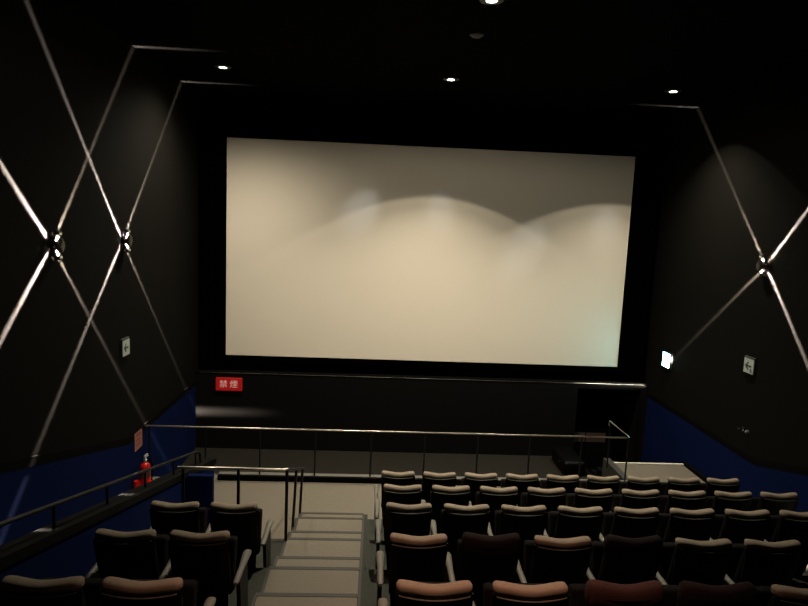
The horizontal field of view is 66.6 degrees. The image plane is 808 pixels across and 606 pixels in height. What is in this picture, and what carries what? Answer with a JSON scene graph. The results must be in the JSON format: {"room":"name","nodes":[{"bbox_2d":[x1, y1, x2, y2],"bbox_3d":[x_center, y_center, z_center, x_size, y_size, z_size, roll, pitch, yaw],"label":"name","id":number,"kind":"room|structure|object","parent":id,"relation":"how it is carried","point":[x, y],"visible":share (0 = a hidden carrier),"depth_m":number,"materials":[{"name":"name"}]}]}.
{"room":"auditorium","nodes":[
{"label":"auditorium","id":0,"kind":"room"},
{"bbox_2d":[0,0,197,544],"bbox_3d":[-3.962,1.024,4.558,0.212,8.290,16.720,2,7,-3],"label":"wall","id":1,"kind":"structure","parent":0,"point":[98,140],"depth_m":7.74,"materials":[{"name":"paint"}]},
{"bbox_2d":[47,230,65,260],"bbox_3d":[-3.857,-0.640,6.850,0.130,0.330,0.190,2,7,-3],"label":"wall sconce","id":2,"kind":"object","parent":1,"relation":"attached to","point":[60,245],"visible":1,"depth_m":6.80,"materials":[{"name":"black metal"}]},
{"bbox_2d":[0,380,195,473],"bbox_3d":[-3.851,0.929,4.439,0.014,3.599,16.100,2,7,-3],"label":"trim","id":3,"kind":"structure","parent":1,"relation":"attached to","point":[8,466],"depth_m":7.63,"materials":[{"name":"black"}]},
{"bbox_2d":[120,229,132,251],"bbox_3d":[-3.942,-0.888,8.763,0.130,0.330,0.190,2,7,-3],"label":"wall sconce","id":4,"kind":"object","parent":1,"relation":"attached to","point":[126,232],"visible":1,"depth_m":8.71,"materials":[{"name":"black metal"}]},
{"bbox_2d":[0,465,213,605],"bbox_3d":[-2.719,2.155,3.094,0.130,4.722,13.020,2,7,-3],"label":"wall partition","id":5,"kind":"structure","parent":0,"point":[73,555],"depth_m":5.26,"materials":[{"name":"blue carpet"}]},
{"bbox_2d":[0,451,201,527],"bbox_3d":[-2.677,1.402,2.793,0.036,3.571,12.422,2,7,-3],"label":"handrail","id":6,"kind":"object","parent":5,"relation":"attached to","point":[53,505],"visible":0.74,"depth_m":5.53,"materials":[{"name":"black metal"}]},
{"bbox_2d":[0,458,215,569],"bbox_3d":[-2.695,1.578,3.031,0.190,3.601,13.040,2,7,-3],"label":"trim","id":7,"kind":"structure","parent":5,"relation":"attached to","point":[11,552],"depth_m":5.30,"materials":[{"name":"black"}]},
{"bbox_2d":[185,473,213,529],"bbox_3d":[-2.747,2.675,8.277,0.360,0.760,0.080,2,7,-3],"label":"wall","id":8,"kind":"structure","parent":0,"point":[198,487],"depth_m":8.22,"materials":[{"name":"blue paint"}]},
{"bbox_2d":[228,538,282,605],"bbox_3d":[-1.889,2.988,1.826,1.520,3.040,10.220,2,7,-3],"label":"floor","id":9,"kind":"structure","parent":0,"point":[255,575],"depth_m":5.72,"materials":[{"name":"grey carpet"}]},
{"bbox_2d":[0,575,104,605],"bbox_3d":[-2.045,1.961,3.582,0.531,0.978,0.482,2,7,-3],"label":"seat","id":10,"kind":"object","parent":9,"relation":"on","point":[14,590],"visible":0.96,"depth_m":3.33,"materials":[{"name":"grey fabric"}]},
{"bbox_2d":[84,528,169,579],"bbox_3d":[-2.107,2.121,4.721,0.531,0.978,0.482,2,7,-3],"label":"seat","id":11,"kind":"object","parent":9,"relation":"on","point":[143,554],"visible":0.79,"depth_m":4.49,"materials":[{"name":"grey fabric"}]},
{"bbox_2d":[155,542,159,578],"bbox_3d":[-2.053,1.964,4.618,0.410,0.480,0.180,2,7,-3],"label":"armrest","id":12,"kind":"object","parent":11,"relation":"on","point":[157,572],"depth_m":4.61,"materials":[{"name":"black fabric"}]},
{"bbox_2d":[154,534,169,574],"bbox_3d":[-2.065,2.038,4.824,0.400,0.426,0.207,2,7,-3],"label":"seat cushion","id":13,"kind":"object","parent":11,"relation":"on","point":[161,540],"depth_m":4.79,"materials":[{"name":"black fabric"}]},
{"bbox_2d":[99,576,215,605],"bbox_3d":[-1.468,1.982,3.611,0.618,0.978,0.482,2,7,-3],"label":"seat","id":14,"kind":"object","parent":9,"relation":"on","point":[115,591],"visible":1,"depth_m":3.35,"materials":[{"name":"grey"}]},
{"bbox_2d":[149,500,207,560],"bbox_3d":[-2.169,2.281,5.859,0.531,0.978,0.482,2,7,-3],"label":"seat","id":15,"kind":"object","parent":9,"relation":"on","point":[165,517],"visible":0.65,"depth_m":5.61,"materials":[{"name":"grey fabric"}]},
{"bbox_2d":[198,507,207,532],"bbox_3d":[-2.127,2.199,5.962,0.400,0.426,0.207,2,7,-3],"label":"seat cushion","id":16,"kind":"object","parent":15,"relation":"on","point":[202,510],"depth_m":5.94,"materials":[{"name":"black fabric"}]},
{"bbox_2d":[159,530,250,605],"bbox_3d":[-1.529,2.142,4.749,0.618,0.978,0.482,2,7,-3],"label":"seat","id":17,"kind":"object","parent":9,"relation":"on","point":[209,559],"visible":0.93,"depth_m":4.54,"materials":[{"name":"grey fabric"}]},
{"bbox_2d":[228,536,237,593],"bbox_3d":[-1.531,2.057,4.850,0.400,0.426,0.207,2,7,-3],"label":"seat cushion","id":18,"kind":"object","parent":17,"relation":"on","point":[233,540],"depth_m":4.82,"materials":[{"name":"black fabric"}]},
{"bbox_2d":[205,502,273,567],"bbox_3d":[-1.591,2.302,5.887,0.618,0.978,0.482,2,7,-3],"label":"seat","id":19,"kind":"object","parent":9,"relation":"on","point":[243,521],"visible":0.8,"depth_m":5.67,"materials":[{"name":"grey"}]},
{"bbox_2d":[256,508,262,554],"bbox_3d":[-1.593,2.217,5.989,0.400,0.426,0.207,2,7,-3],"label":"seat cushion","id":20,"kind":"object","parent":19,"relation":"on","point":[259,518],"depth_m":5.96,"materials":[{"name":"black fabric"}]},
{"bbox_2d":[248,513,367,605],"bbox_3d":[-0.691,2.932,2.654,0.950,3.040,11.770,2,7,-3],"label":"floor","id":21,"kind":"structure","parent":0,"point":[363,577],"depth_m":6.18,"materials":[{"name":"grey carpet"}]},
{"bbox_2d":[251,514,301,605],"bbox_3d":[-1.194,2.387,4.343,0.022,2.147,8.180,2,7,-3],"label":"trim","id":22,"kind":"structure","parent":21,"relation":"on","point":[290,534],"depth_m":5.95,"materials":[{"name":"grey metal"}]},
{"bbox_2d":[255,592,359,597],"bbox_3d":[-0.808,2.463,5.166,0.870,0.032,0.047,2,7,-3],"label":"trim","id":23,"kind":"structure","parent":21,"relation":"attached to","point":[257,593],"depth_m":5.16,"materials":[{"name":"grey metal"}]},
{"bbox_2d":[254,514,362,605],"bbox_3d":[-0.770,2.467,4.391,0.830,2.273,8.217,2,7,-3],"label":"stairs","id":24,"kind":"structure","parent":21,"relation":"on","point":[279,580],"depth_m":6.14,"materials":[{"name":"beige carpet"}]},
{"bbox_2d":[268,566,360,569],"bbox_3d":[-0.844,2.529,5.839,0.870,0.032,0.047,2,7,-3],"label":"trim","id":25,"kind":"structure","parent":21,"relation":"attached to","point":[270,567],"depth_m":5.83,"materials":[{"name":"grey metal"}]},
{"bbox_2d":[276,556,361,559],"bbox_3d":[-0.870,2.623,6.304,0.870,0.032,0.047,2,7,-3],"label":"trim","id":26,"kind":"structure","parent":21,"relation":"attached to","point":[278,557],"depth_m":6.30,"materials":[{"name":"grey metal"}]},
{"bbox_2d":[287,537,362,540],"bbox_3d":[-0.905,2.689,6.977,0.870,0.032,0.047,2,7,-3],"label":"trim","id":27,"kind":"structure","parent":21,"relation":"attached to","point":[288,538],"depth_m":6.97,"materials":[{"name":"grey metal"}]},
{"bbox_2d":[181,448,586,478],"bbox_3d":[-0.344,3.428,11.631,7.900,0.200,3.000,2,7,-3],"label":"floor","id":28,"kind":"structure","parent":0,"point":[327,462],"depth_m":12.45,"materials":[{"name":"grey carpet"}]},
{"bbox_2d":[552,447,584,475],"bbox_3d":[3.329,3.215,12.525,0.455,0.300,0.900,2,7,-3],"label":"case","id":29,"kind":"object","parent":28,"relation":"on","point":[566,459],"visible":0.99,"depth_m":12.25,"materials":[{"name":"black"}]},
{"bbox_2d":[195,370,648,461],"bbox_3d":[0.397,2.906,13.237,9.500,2.730,0.450,2,7,-3],"label":"wall","id":30,"kind":"structure","parent":0,"point":[264,400],"depth_m":12.91,"materials":[{"name":"black paint"}]},
{"bbox_2d":[216,377,241,390],"bbox_3d":[-3.593,1.667,12.644,0.530,0.265,0.055,2,7,-3],"label":"no smoking sign","id":31,"kind":"object","parent":30,"relation":"attached to","point":[222,383],"visible":1,"depth_m":12.62,"materials":[{"name":"red plastic"}]},
{"bbox_2d":[211,372,630,384],"bbox_3d":[0.464,1.576,12.829,9.300,0.009,0.009,2,7,-3],"label":"trim","id":32,"kind":"structure","parent":30,"relation":"attached to","point":[211,372],"depth_m":12.82,"materials":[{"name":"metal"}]},
{"bbox_2d":[195,369,647,461],"bbox_3d":[0.399,2.771,13.086,9.480,2.436,0.215,2,7,-3],"label":"trim","id":33,"kind":"structure","parent":30,"relation":"attached to","point":[198,370],"depth_m":12.97,"materials":[{"name":"black"}]},
{"bbox_2d":[152,464,704,538],"bbox_3d":[0.667,3.248,9.098,9.794,0.300,3.339,1,7,-10],"label":"floor","id":34,"kind":"structure","parent":0,"point":[269,496],"depth_m":9.46,"materials":[{"name":"beige carpet"}]},
{"bbox_2d":[133,480,151,487],"bbox_3d":[-3.993,2.779,9.502,0.322,0.140,0.250,2,7,-3],"label":"stand","id":35,"kind":"object","parent":34,"relation":"on","point":[136,483],"visible":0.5,"depth_m":9.40,"materials":[{"name":"red"}]},
{"bbox_2d":[140,453,152,484],"bbox_3d":[-3.980,2.584,9.477,0.159,0.490,0.200,-4,10,-42],"label":"fire extinguisher","id":36,"kind":"object","parent":35,"relation":"on","point":[149,475],"visible":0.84,"depth_m":9.44,"materials":[{"name":"red metal"}]},
{"bbox_2d":[177,466,304,540],"bbox_3d":[-1.941,2.429,7.676,1.212,1.468,1.676,2,7,-3],"label":"railing","id":37,"kind":"object","parent":34,"relation":"on","point":[182,468],"visible":0.74,"depth_m":6.80,"materials":[{"name":"silver metal"}]},
{"bbox_2d":[145,420,629,487],"bbox_3d":[-0.196,2.451,10.443,7.910,0.868,0.982,2,7,-3],"label":"railing","id":38,"kind":"object","parent":34,"relation":"on","point":[222,475],"visible":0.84,"depth_m":9.98,"materials":[{"name":"silver metal"}]},
{"bbox_2d":[374,470,414,518],"bbox_3d":[-0.147,2.670,8.301,0.531,0.978,0.482,2,7,-3],"label":"seat","id":39,"kind":"object","parent":34,"relation":"on","point":[387,477],"visible":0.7,"depth_m":8.05,"materials":[{"name":"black fabric"}]},
{"bbox_2d":[421,471,456,502],"bbox_3d":[0.401,2.690,8.328,0.531,0.978,0.482,2,7,-3],"label":"seat","id":40,"kind":"object","parent":34,"relation":"on","point":[429,479],"visible":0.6,"depth_m":8.07,"materials":[{"name":"grey"}]},
{"bbox_2d":[455,472,497,505],"bbox_3d":[0.948,2.709,8.355,0.531,0.978,0.482,2,7,-3],"label":"seat","id":41,"kind":"object","parent":34,"relation":"on","point":[474,481],"visible":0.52,"depth_m":8.10,"materials":[{"name":"grey fabric"}]},
{"bbox_2d":[501,473,538,506],"bbox_3d":[1.496,2.729,8.382,0.531,0.978,0.482,2,7,-3],"label":"seat","id":42,"kind":"object","parent":34,"relation":"on","point":[522,482],"visible":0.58,"depth_m":8.13,"materials":[{"name":"grey fabric"}]},
{"bbox_2d":[540,474,579,505],"bbox_3d":[2.043,2.748,8.409,0.531,0.978,0.482,2,7,-3],"label":"seat","id":43,"kind":"object","parent":34,"relation":"on","point":[569,483],"visible":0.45,"depth_m":8.15,"materials":[{"name":"grey"}]},
{"bbox_2d":[579,475,619,493],"bbox_3d":[2.591,2.768,8.436,0.531,0.978,0.482,2,7,-3],"label":"seat","id":44,"kind":"object","parent":34,"relation":"on","point":[593,482],"visible":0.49,"depth_m":8.18,"materials":[{"name":"grey fabric"}]},
{"bbox_2d":[602,458,627,479],"bbox_3d":[3.780,3.123,10.898,0.120,0.350,1.140,2,7,-3],"label":"kerb","id":45,"kind":"object","parent":34,"relation":"on","point":[613,469],"visible":0.5,"depth_m":11.08,"materials":[{"name":"grey"}]},
{"bbox_2d":[618,476,659,493],"bbox_3d":[3.138,2.787,8.463,0.531,0.978,0.482,2,7,-3],"label":"seat","id":46,"kind":"object","parent":34,"relation":"on","point":[633,483],"visible":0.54,"depth_m":8.21,"materials":[{"name":"grey fabric"}]},
{"bbox_2d":[659,477,699,494],"bbox_3d":[3.686,2.807,8.490,0.531,0.978,0.482,2,7,-3],"label":"seat","id":47,"kind":"object","parent":34,"relation":"on","point":[689,484],"visible":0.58,"depth_m":8.23,"materials":[{"name":"grey fabric"}]},
{"bbox_2d":[699,478,739,495],"bbox_3d":[4.277,2.828,8.519,0.618,0.978,0.482,2,7,-3],"label":"seat","id":48,"kind":"object","parent":34,"relation":"on","point":[727,485],"visible":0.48,"depth_m":8.26,"materials":[{"name":"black fabric"}]},
{"bbox_2d":[199,94,667,381],"bbox_3d":[0.562,-1.221,12.857,9.500,5.560,0.200,2,7,-3],"label":"wall","id":49,"kind":"structure","parent":0,"point":[237,113],"depth_m":12.49,"materials":[{"name":"black paint"}]},
{"bbox_2d":[219,130,642,372],"bbox_3d":[0.527,-0.966,12.727,8.535,4.655,0.100,2,7,-3],"label":"screen","id":50,"kind":"object","parent":49,"relation":"attached to","point":[347,250],"visible":1,"depth_m":12.72,"materials":[{"name":"fabric"}]},
{"bbox_2d":[70,0,807,117],"bbox_3d":[0.977,-3.221,5.885,9.900,0.200,20.000,2,7,-3],"label":"ceiling","id":51,"kind":"structure","parent":0,"point":[598,57],"depth_m":8.28,"materials":[{"name":"black paint"}]},
{"bbox_2d":[365,519,807,605],"bbox_3d":[2.728,3.082,2.604,5.880,3.040,11.330,2,7,-3],"label":"floor","id":52,"kind":"structure","parent":0,"point":[799,581],"depth_m":5.95,"materials":[{"name":"grey carpet"}]},
{"bbox_2d":[374,484,421,539],"bbox_3d":[-0.085,2.510,7.162,0.531,0.978,0.482,2,7,-3],"label":"seat","id":53,"kind":"object","parent":52,"relation":"on","point":[412,494],"visible":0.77,"depth_m":6.91,"materials":[{"name":"grey fabric"}]},
{"bbox_2d":[375,502,432,569],"bbox_3d":[-0.023,2.350,6.024,0.531,0.978,0.482,2,7,-3],"label":"seat","id":54,"kind":"object","parent":52,"relation":"on","point":[413,520],"visible":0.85,"depth_m":5.78,"materials":[{"name":"grey fabric"}]},
{"bbox_2d":[376,533,447,605],"bbox_3d":[0.041,2.196,4.836,0.531,0.978,0.482,2,7,-3],"label":"seat","id":55,"kind":"object","parent":52,"relation":"on","point":[413,558],"visible":0.84,"depth_m":4.60,"materials":[{"name":"grey fabric"}]},
{"bbox_2d":[378,579,473,605],"bbox_3d":[0.102,2.036,3.698,0.531,0.978,0.482,2,7,-3],"label":"seat","id":56,"kind":"object","parent":52,"relation":"on","point":[408,592],"visible":1,"depth_m":3.44,"materials":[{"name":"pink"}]},
{"bbox_2d":[396,581,448,591],"bbox_3d":[0.144,1.953,3.802,0.400,0.426,0.207,2,7,-3],"label":"seat cushion","id":57,"kind":"object","parent":56,"relation":"on","point":[416,581],"depth_m":3.85,"materials":[{"name":"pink fabric"}]},
{"bbox_2d":[421,485,470,533],"bbox_3d":[0.462,2.530,7.189,0.531,0.978,0.482,2,7,-3],"label":"seat","id":58,"kind":"object","parent":52,"relation":"on","point":[439,495],"visible":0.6,"depth_m":6.94,"materials":[{"name":"grey fabric"}]},
{"bbox_2d":[431,503,489,570],"bbox_3d":[0.524,2.370,6.051,0.531,0.978,0.482,2,7,-3],"label":"seat","id":59,"kind":"object","parent":52,"relation":"on","point":[456,520],"visible":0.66,"depth_m":5.81,"materials":[{"name":"grey fabric"}]},
{"bbox_2d":[445,532,520,605],"bbox_3d":[0.588,2.206,4.866,0.531,0.997,0.475,2,7,-3],"label":"seat","id":60,"kind":"object","parent":52,"relation":"on","point":[481,559],"visible":0.78,"depth_m":4.63,"materials":[{"name":"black fabric"}]},
{"bbox_2d":[457,539,461,580],"bbox_3d":[0.630,2.133,4.967,0.400,0.426,0.207,2,7,-3],"label":"seat cushion","id":61,"kind":"object","parent":60,"relation":"on","point":[459,550],"depth_m":4.92,"materials":[{"name":"black fabric"}]},
{"bbox_2d":[469,486,518,535],"bbox_3d":[1.010,2.549,7.216,0.531,0.978,0.482,2,7,-3],"label":"seat","id":62,"kind":"object","parent":52,"relation":"on","point":[495,498],"visible":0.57,"depth_m":6.97,"materials":[{"name":"grey fabric"}]},
{"bbox_2d":[487,504,546,571],"bbox_3d":[1.072,2.389,6.078,0.531,0.978,0.482,2,7,-3],"label":"seat","id":63,"kind":"object","parent":52,"relation":"on","point":[528,522],"visible":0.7,"depth_m":5.84,"materials":[{"name":"grey fabric"}]},
{"bbox_2d":[494,510,501,535],"bbox_3d":[1.113,2.306,6.182,0.400,0.426,0.207,2,7,-3],"label":"seat cushion","id":64,"kind":"object","parent":63,"relation":"on","point":[498,512],"depth_m":6.14,"materials":[{"name":"black fabric"}]},
{"bbox_2d":[472,580,569,605],"bbox_3d":[0.650,2.056,3.725,0.531,0.978,0.482,2,7,-3],"label":"seat","id":65,"kind":"object","parent":52,"relation":"on","point":[496,593],"visible":0.98,"depth_m":3.47,"materials":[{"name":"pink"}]},
{"bbox_2d":[521,487,565,533],"bbox_3d":[1.557,2.569,7.244,0.531,0.978,0.482,2,7,-3],"label":"seat","id":66,"kind":"object","parent":52,"relation":"on","point":[553,498],"visible":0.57,"depth_m":6.99,"materials":[{"name":"grey fabric"}]},
{"bbox_2d":[514,535,591,593],"bbox_3d":[1.136,2.235,4.890,0.531,0.978,0.482,2,7,-3],"label":"seat","id":67,"kind":"object","parent":52,"relation":"on","point":[546,559],"visible":0.72,"depth_m":4.66,"materials":[{"name":"grey fabric"}]},
{"bbox_2d":[524,540,535,582],"bbox_3d":[1.177,2.152,4.994,0.400,0.426,0.207,2,7,-3],"label":"seat cushion","id":68,"kind":"object","parent":67,"relation":"on","point":[529,545],"depth_m":4.95,"materials":[{"name":"black fabric"}]},
{"bbox_2d":[543,505,603,568],"bbox_3d":[1.619,2.409,6.105,0.531,0.978,0.482,2,7,-3],"label":"seat","id":69,"kind":"object","parent":52,"relation":"on","point":[567,522],"visible":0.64,"depth_m":5.87,"materials":[{"name":"grey"}]},
{"bbox_2d":[548,511,558,537],"bbox_3d":[1.661,2.326,6.209,0.400,0.426,0.207,2,7,-3],"label":"seat cushion","id":70,"kind":"object","parent":69,"relation":"on","point":[552,515],"depth_m":6.16,"materials":[{"name":"black fabric"}]},
{"bbox_2d":[566,488,613,511],"bbox_3d":[2.105,2.588,7.270,0.531,0.978,0.482,2,7,-3],"label":"seat","id":71,"kind":"object","parent":52,"relation":"on","point":[583,498],"visible":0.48,"depth_m":7.02,"materials":[{"name":"grey fabric"}]},
{"bbox_2d":[568,579,663,605],"bbox_3d":[1.198,2.066,3.755,0.531,0.997,0.475,2,7,-3],"label":"seat","id":72,"kind":"object","parent":52,"relation":"on","point":[594,592],"visible":0.92,"depth_m":3.49,"materials":[{"name":"fabric"}]},
{"bbox_2d":[568,584,585,605],"bbox_3d":[1.239,1.992,3.856,0.400,0.426,0.207,2,7,-3],"label":"seat cushion","id":73,"kind":"object","parent":72,"relation":"on","point":[576,592],"depth_m":3.82,"materials":[{"name":"black fabric"}]},
{"bbox_2d":[584,534,662,583],"bbox_3d":[1.683,2.245,4.920,0.531,0.997,0.475,2,7,-3],"label":"seat","id":74,"kind":"object","parent":52,"relation":"on","point":[616,559],"visible":0.62,"depth_m":4.68,"materials":[{"name":"grey fabric"}]},
{"bbox_2d":[590,541,603,579],"bbox_3d":[1.725,2.172,5.021,0.400,0.426,0.207,2,7,-3],"label":"seat cushion","id":75,"kind":"object","parent":74,"relation":"on","point":[597,552],"depth_m":4.97,"materials":[{"name":"black fabric"}]},
{"bbox_2d":[598,553,604,580],"bbox_3d":[1.738,2.098,4.815,0.410,0.480,0.180,2,7,-3],"label":"armrest","id":76,"kind":"object","parent":74,"relation":"on","point":[601,576],"depth_m":4.77,"materials":[{"name":"black fabric"}]},
{"bbox_2d":[598,507,659,540],"bbox_3d":[2.167,2.428,6.132,0.531,0.978,0.482,2,7,-3],"label":"seat","id":77,"kind":"object","parent":52,"relation":"on","point":[623,522],"visible":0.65,"depth_m":5.89,"materials":[{"name":"grey fabric"}]},
{"bbox_2d":[601,512,614,537],"bbox_3d":[2.208,2.345,6.236,0.400,0.426,0.207,2,7,-3],"label":"seat cushion","id":78,"kind":"object","parent":77,"relation":"on","point":[608,516],"depth_m":6.19,"materials":[{"name":"black fabric"}]},
{"bbox_2d":[610,489,659,511],"bbox_3d":[2.652,2.608,7.297,0.531,0.978,0.482,2,7,-3],"label":"seat","id":79,"kind":"object","parent":52,"relation":"on","point":[631,499],"visible":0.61,"depth_m":7.04,"materials":[{"name":"grey fabric"}]},
{"bbox_2d":[610,494,621,511],"bbox_3d":[2.694,2.525,7.401,0.400,0.426,0.207,2,7,-3],"label":"armrest","id":80,"kind":"object","parent":79,"relation":"on","point":[616,500],"depth_m":7.36,"materials":[{"name":"black plastic"}]},
{"bbox_2d":[658,490,706,512],"bbox_3d":[3.200,2.627,7.324,0.531,0.978,0.482,2,7,-3],"label":"seat","id":81,"kind":"object","parent":52,"relation":"on","point":[695,500],"visible":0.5,"depth_m":7.07,"materials":[{"name":"grey fabric"}]},
{"bbox_2d":[658,495,668,512],"bbox_3d":[3.241,2.544,7.428,0.400,0.426,0.207,2,7,-3],"label":"armrest","id":82,"kind":"object","parent":81,"relation":"on","point":[663,498],"depth_m":7.38,"materials":[{"name":"black plastic"}]},
{"bbox_2d":[656,508,715,541],"bbox_3d":[2.714,2.447,6.159,0.531,0.978,0.482,2,7,-3],"label":"seat","id":83,"kind":"object","parent":52,"relation":"on","point":[698,525],"visible":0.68,"depth_m":5.92,"materials":[{"name":"grey fabric"}]},
{"bbox_2d":[656,513,670,540],"bbox_3d":[2.756,2.365,6.263,0.400,0.426,0.207,2,7,-3],"label":"seat cushion","id":84,"kind":"object","parent":83,"relation":"on","point":[664,517],"depth_m":6.21,"materials":[{"name":"black fabric"}]},
{"bbox_2d":[663,515,670,541],"bbox_3d":[2.768,2.290,6.057,0.410,0.480,0.180,2,7,-3],"label":"armrest","id":85,"kind":"object","parent":83,"relation":"on","point":[667,536],"depth_m":5.99,"materials":[{"name":"black plastic"}]},
{"bbox_2d":[655,538,732,584],"bbox_3d":[2.231,2.274,4.944,0.531,0.978,0.482,2,7,-3],"label":"seat","id":86,"kind":"object","parent":52,"relation":"on","point":[704,562],"visible":0.72,"depth_m":4.71,"materials":[{"name":"grey"}]},
{"bbox_2d":[658,542,676,579],"bbox_3d":[2.272,2.191,5.048,0.400,0.426,0.207,2,7,-3],"label":"seat cushion","id":87,"kind":"object","parent":86,"relation":"on","point":[668,547],"depth_m":5.00,"materials":[{"name":"black fabric"}]},
{"bbox_2d":[665,547,675,584],"bbox_3d":[2.285,2.117,4.842,0.410,0.480,0.180,2,7,-3],"label":"backrest cushion","id":88,"kind":"object","parent":86,"relation":"on","point":[671,575],"depth_m":4.79,"materials":[{"name":"black fabric"}]},
{"bbox_2d":[662,581,756,605],"bbox_3d":[1.745,2.085,3.782,0.531,0.997,0.475,2,7,-3],"label":"seat","id":89,"kind":"object","parent":52,"relation":"on","point":[687,593],"visible":0.88,"depth_m":3.52,"materials":[{"name":"grey"}]},
{"bbox_2d":[662,585,677,605],"bbox_3d":[1.786,2.012,3.882,0.400,0.426,0.207,2,7,-3],"label":"seat cushion","id":90,"kind":"object","parent":89,"relation":"on","point":[670,591],"depth_m":3.84,"materials":[{"name":"black fabric"}]},
{"bbox_2d":[704,491,752,513],"bbox_3d":[3.747,2.647,7.351,0.531,0.978,0.482,2,7,-3],"label":"seat","id":91,"kind":"object","parent":52,"relation":"on","point":[741,501],"visible":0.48,"depth_m":7.10,"materials":[{"name":"grey fabric"}]},
{"bbox_2d":[709,509,770,543],"bbox_3d":[3.262,2.467,6.186,0.531,0.978,0.482,2,7,-3],"label":"seat","id":92,"kind":"object","parent":52,"relation":"on","point":[737,526],"visible":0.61,"depth_m":5.95,"materials":[{"name":"grey"}]},
{"bbox_2d":[710,514,725,539],"bbox_3d":[3.303,2.384,6.290,0.400,0.426,0.207,2,7,-3],"label":"seat cushion","id":93,"kind":"object","parent":92,"relation":"on","point":[719,519],"depth_m":6.24,"materials":[{"name":"black fabric"}]},
{"bbox_2d":[722,539,802,585],"bbox_3d":[2.778,2.294,4.971,0.531,0.978,0.482,2,7,-3],"label":"seat","id":94,"kind":"object","parent":52,"relation":"on","point":[760,563],"visible":0.7,"depth_m":4.74,"materials":[{"name":"grey fabric"}]},
{"bbox_2d":[726,543,745,580],"bbox_3d":[2.820,2.211,5.075,0.400,0.426,0.207,2,7,-3],"label":"seat cushion","id":95,"kind":"object","parent":94,"relation":"on","point":[738,548],"depth_m":5.02,"materials":[{"name":"black fabric"}]},
{"bbox_2d":[733,547,745,582],"bbox_3d":[2.832,2.137,4.869,0.410,0.480,0.180,2,7,-3],"label":"backrest cushion","id":96,"kind":"object","parent":94,"relation":"on","point":[740,575],"depth_m":4.80,"materials":[{"name":"black fabric"}]},
{"bbox_2d":[750,492,798,514],"bbox_3d":[4.338,2.667,7.380,0.618,0.978,0.482,2,7,-3],"label":"seat","id":97,"kind":"object","parent":52,"relation":"on","point":[772,502],"visible":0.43,"depth_m":7.12,"materials":[{"name":"grey fabric"}]},
{"bbox_2d":[755,584,807,605],"bbox_3d":[2.292,2.114,3.806,0.531,0.978,0.482,2,7,-3],"label":"seat","id":98,"kind":"object","parent":52,"relation":"on","point":[775,594],"visible":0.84,"depth_m":3.56,"materials":[{"name":"grey"}]},
{"bbox_2d":[755,586,790,605],"bbox_3d":[2.334,2.031,3.909,0.400,0.426,0.207,2,7,-3],"label":"seat cushion","id":99,"kind":"object","parent":98,"relation":"on","point":[764,594],"depth_m":3.87,"materials":[{"name":"black fabric"}]},
{"bbox_2d":[764,510,807,574],"bbox_3d":[3.809,2.486,6.213,0.531,0.978,0.482,2,7,-3],"label":"seat","id":100,"kind":"object","parent":52,"relation":"on","point":[789,525],"visible":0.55,"depth_m":5.99,"materials":[{"name":"grey fabric"}]},
{"bbox_2d":[765,515,780,541],"bbox_3d":[3.851,2.403,6.316,0.400,0.426,0.207,2,7,-3],"label":"seat cushion","id":101,"kind":"object","parent":100,"relation":"on","point":[774,518],"depth_m":6.26,"materials":[{"name":"black fabric"}]},
{"bbox_2d":[770,517,780,541],"bbox_3d":[3.863,2.329,6.111,0.410,0.480,0.180,2,7,-3],"label":"armrest","id":102,"kind":"object","parent":100,"relation":"on","point":[776,537],"depth_m":6.04,"materials":[{"name":"black plastic"}]},
{"bbox_2d":[590,458,614,476],"bbox_3d":[4.259,3.557,13.670,2.100,1.450,4.600,2,7,-3],"label":"floor","id":103,"kind":"structure","parent":0,"point":[595,472],"depth_m":11.97,"materials":[{"name":"black"}]},
{"bbox_2d":[573,427,612,470],"bbox_3d":[4.131,3.444,13.921,0.980,1.200,0.362,2,7,-3],"label":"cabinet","id":104,"kind":"object","parent":103,"relation":"on","point":[594,450],"visible":0.57,"depth_m":13.73,"materials":[{"name":"black"}]},
{"bbox_2d":[575,389,630,461],"bbox_3d":[4.233,2.731,14.799,2.300,3.000,2.350,2,7,-3],"label":"wall","id":105,"kind":"structure","parent":0,"point":[595,407],"depth_m":15.76,"materials":[{"name":"black paint"}]},
{"bbox_2d":[641,68,807,511],"bbox_3d":[5.708,1.368,5.034,0.212,8.290,16.720,2,7,-3],"label":"wall","id":106,"kind":"structure","parent":0,"point":[735,188],"depth_m":10.07,"materials":[{"name":"paint"}]},
{"bbox_2d":[647,392,807,475],"bbox_3d":[5.616,1.286,4.909,0.014,3.516,16.100,2,7,-3],"label":"trim","id":107,"kind":"structure","parent":106,"relation":"attached to","point":[757,462],"depth_m":9.87,"materials":[{"name":"black"}]},
{"bbox_2d":[743,355,756,374],"bbox_3d":[5.384,0.969,9.591,0.039,0.264,0.256,2,7,-3],"label":"arrow sign","id":108,"kind":"object","parent":106,"relation":"attached to","point":[749,362],"visible":1,"depth_m":9.56,"materials":[{"name":"grey plastic"}]},
{"bbox_2d":[756,254,769,276],"bbox_3d":[5.408,-0.565,9.303,0.130,0.330,0.190,2,7,-3],"label":"wall sconce","id":109,"kind":"object","parent":106,"relation":"attached to","point":[759,264],"visible":1,"depth_m":9.25,"materials":[{"name":"black metal"}]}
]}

